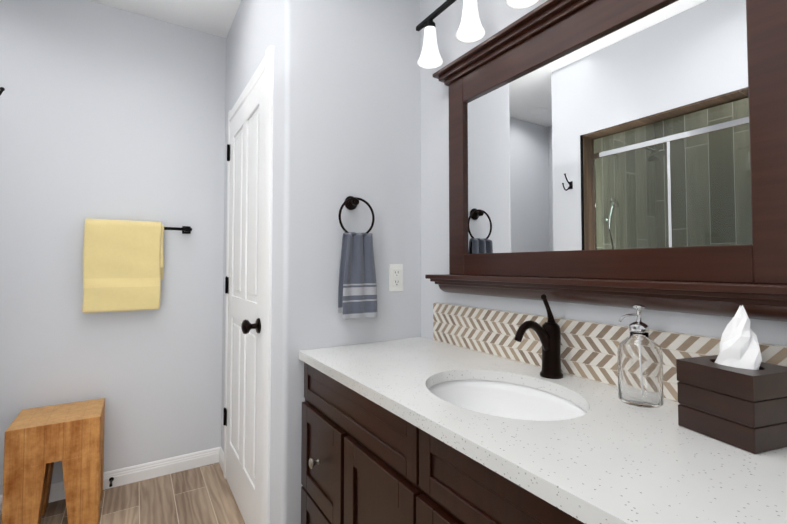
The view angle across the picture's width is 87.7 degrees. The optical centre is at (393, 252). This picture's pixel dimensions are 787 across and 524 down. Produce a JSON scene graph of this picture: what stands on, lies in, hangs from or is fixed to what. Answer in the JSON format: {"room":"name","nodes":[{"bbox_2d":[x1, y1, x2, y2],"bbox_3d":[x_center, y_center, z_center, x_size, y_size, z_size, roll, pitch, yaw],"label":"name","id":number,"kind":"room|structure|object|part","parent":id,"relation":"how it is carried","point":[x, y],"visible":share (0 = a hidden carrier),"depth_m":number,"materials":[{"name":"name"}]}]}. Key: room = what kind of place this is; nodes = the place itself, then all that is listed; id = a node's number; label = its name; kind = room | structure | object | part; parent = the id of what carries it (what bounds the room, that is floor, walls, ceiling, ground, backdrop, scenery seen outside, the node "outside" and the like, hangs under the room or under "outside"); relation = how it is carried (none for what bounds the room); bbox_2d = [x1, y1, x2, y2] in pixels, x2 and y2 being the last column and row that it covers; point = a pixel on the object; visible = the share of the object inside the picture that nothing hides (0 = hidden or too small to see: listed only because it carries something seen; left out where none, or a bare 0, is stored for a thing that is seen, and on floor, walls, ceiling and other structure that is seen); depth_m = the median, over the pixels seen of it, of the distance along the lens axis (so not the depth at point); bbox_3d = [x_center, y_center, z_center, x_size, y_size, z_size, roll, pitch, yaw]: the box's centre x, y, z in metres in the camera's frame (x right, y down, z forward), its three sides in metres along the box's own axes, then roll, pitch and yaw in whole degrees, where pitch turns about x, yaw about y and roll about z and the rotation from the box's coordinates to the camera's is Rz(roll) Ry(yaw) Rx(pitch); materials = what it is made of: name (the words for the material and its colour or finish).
{"room":"bathroom","nodes":[
{"label":"bathroom","id":0,"kind":"room"},
{"bbox_2d":[0,0,225,494],"bbox_3d":[-1.927,-0.052,2.024,2.020,2.600,0.100,1,-2,-32],"label":"wall","id":1,"kind":"structure","parent":0,"point":[109,112],"depth_m":2.22,"materials":[{"name":"white paint"}]},
{"bbox_2d":[0,447,222,513],"bbox_3d":[-1.855,1.203,1.963,1.920,0.086,0.012,1,-2,-32],"label":"baseboard","id":2,"kind":"structure","parent":1,"relation":"attached to","point":[140,472],"depth_m":2.28,"materials":[{"name":"white paint"}]},
{"bbox_2d":[109,477,113,486],"bbox_3d":[-1.479,1.207,2.146,0.022,0.021,0.078,1,-2,-32],"label":"door stop","id":3,"kind":"object","parent":2,"relation":"attached to","point":[111,479],"visible":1,"depth_m":2.15,"materials":[{"name":"black metal"}]},
{"bbox_2d":[82,218,191,312],"bbox_3d":[-1.385,0.071,2.243,0.502,0.484,0.099,1,-2,-32],"label":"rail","id":4,"kind":"object","parent":1,"relation":"attached to","point":[123,263],"visible":1,"depth_m":2.17,"materials":[{"name":"yellow fabric"}]},
{"bbox_2d":[160,225,163,279],"bbox_3d":[-1.437,-0.002,2.203,0.356,0.312,0.051,1,-2,-32],"label":"towel","id":5,"kind":"object","parent":4,"relation":"hanging from","point":[161,226],"depth_m":2.28,"materials":[{"name":"yellow fabric"}]},
{"bbox_2d":[0,462,244,523],"bbox_3d":[-0.787,1.241,0.839,2.730,0.060,3.250,1,-2,-32],"label":"floor","id":6,"kind":"structure","parent":0,"point":[201,495],"depth_m":2.04,"materials":[{"name":"brown wood"}]},
{"bbox_2d":[2,398,104,523],"bbox_3d":[-1.578,1.003,1.934,0.330,0.485,0.312,1,-2,-32],"label":"stool","id":7,"kind":"object","parent":6,"relation":"on","point":[39,442],"visible":0.94,"depth_m":1.83,"materials":[{"name":"brown wood"}]},
{"bbox_2d":[299,358,602,523],"bbox_3d":[0.262,0.796,1.011,0.578,0.840,1.450,1,-2,-32],"label":"bathroom vanity","id":8,"kind":"object","parent":6,"relation":"on","point":[418,430],"depth_m":0.98,"materials":[{"name":"brown wood"}]},
{"bbox_2d":[299,337,786,523],"bbox_3d":[0.279,0.361,1.025,0.553,0.030,1.472,1,-2,-32],"label":"countertop","id":9,"kind":"structure","parent":8,"relation":"on","point":[571,437],"depth_m":0.75,"materials":[{"name":"white stone"}]},
{"bbox_2d":[428,380,585,420],"bbox_3d":[0.268,0.450,1.026,0.374,0.145,0.473,1,-2,-32],"label":"sink","id":10,"kind":"object","parent":9,"relation":"in","point":[514,399],"depth_m":1.18,"materials":[{"name":"white ceramic"}]},
{"bbox_2d":[514,294,562,378],"bbox_3d":[0.398,0.233,1.132,0.178,0.232,0.062,1,-2,-32],"label":"faucet","id":11,"kind":"object","parent":9,"relation":"on","point":[549,335],"depth_m":1.14,"materials":[{"name":"black metal"}]},
{"bbox_2d":[618,304,663,407],"bbox_3d":[0.565,0.232,0.942,0.089,0.223,0.089,1,-2,-32],"label":"soap dispenser","id":12,"kind":"object","parent":9,"relation":"on","point":[640,369],"visible":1,"depth_m":0.91,"materials":[{"name":"clear glass"}]},
{"bbox_2d":[676,305,786,453],"bbox_3d":[0.639,0.218,0.764,0.131,0.239,0.131,1,-2,-19],"label":"tissue box","id":13,"kind":"object","parent":9,"relation":"on","point":[733,392],"visible":0.98,"depth_m":0.73,"materials":[{"name":"brown wood"}]},
{"bbox_2d":[90,0,240,37],"bbox_3d":[-0.787,-1.418,0.922,2.730,0.060,3.250,1,-2,-32],"label":"ceiling","id":14,"kind":"structure","parent":0,"point":[215,17],"depth_m":2.29,"materials":[{"name":"white paint"}]},
{"bbox_2d":[221,0,420,523],"bbox_3d":[-0.447,-0.046,2.234,0.710,2.600,1.320,1,-2,-32],"label":"wall","id":15,"kind":"structure","parent":0,"point":[347,105],"depth_m":1.62,"materials":[{"name":"white paint"}]},
{"bbox_2d":[223,45,273,523],"bbox_3d":[-0.753,0.213,1.968,0.084,2.066,0.892,1,-2,-32],"label":"door","id":16,"kind":"structure","parent":15,"relation":"attached to","point":[247,393],"depth_m":1.86,"materials":[{"name":"white paint"}]},
{"bbox_2d":[338,196,376,319],"bbox_3d":[-0.145,0.016,1.596,0.158,0.479,0.077,1,-2,-32],"label":"towel ring","id":17,"kind":"object","parent":15,"relation":"attached to","point":[357,292],"visible":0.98,"depth_m":1.57,"materials":[{"name":"grey fabric"}]},
{"bbox_2d":[389,264,402,291],"bbox_3d":[0.012,0.108,1.733,0.070,0.115,0.008,1,-2,-32],"label":"electrical outlet plate","id":18,"kind":"object","parent":15,"relation":"attached to","point":[395,277],"visible":1,"depth_m":1.73,"materials":[{"name":"white plastic"}]},
{"bbox_2d":[420,0,786,345],"bbox_3d":[0.632,-0.085,0.994,0.206,2.600,1.930,1,-2,-32],"label":"wall","id":19,"kind":"structure","parent":0,"point":[622,153],"depth_m":1.07,"materials":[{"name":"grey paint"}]},
{"bbox_2d":[416,0,455,67],"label":"sconce","id":20,"kind":"object","parent":19,"relation":"attached to","point":[430,57],"depth_m":1.56,"materials":[{"name":"white glass"}]},
{"bbox_2d":[456,0,484,41],"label":"sconce","id":21,"kind":"object","parent":19,"relation":"attached to","point":[470,29],"depth_m":1.37,"materials":[{"name":"white glass"}]},
{"bbox_2d":[506,0,537,8],"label":"sconce","id":22,"kind":"object","parent":19,"relation":"attached to","point":[518,4],"depth_m":1.23,"materials":[{"name":"white glass"}]},
{"bbox_3d":[0.503,-0.292,1.194,0.008,0.589,0.861,1,-2,-32],"label":"glass panel","id":23,"kind":"part","parent":19,"relation":"part of","materials":[{"name":"white"}]},
{"bbox_2d":[433,303,786,401],"bbox_3d":[0.536,0.271,1.132,0.009,0.156,1.375,1,-2,-32],"label":"tile backsplash","id":24,"kind":"structure","parent":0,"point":[589,350],"depth_m":1.16,"materials":[{"name":"tile"}]}
]}

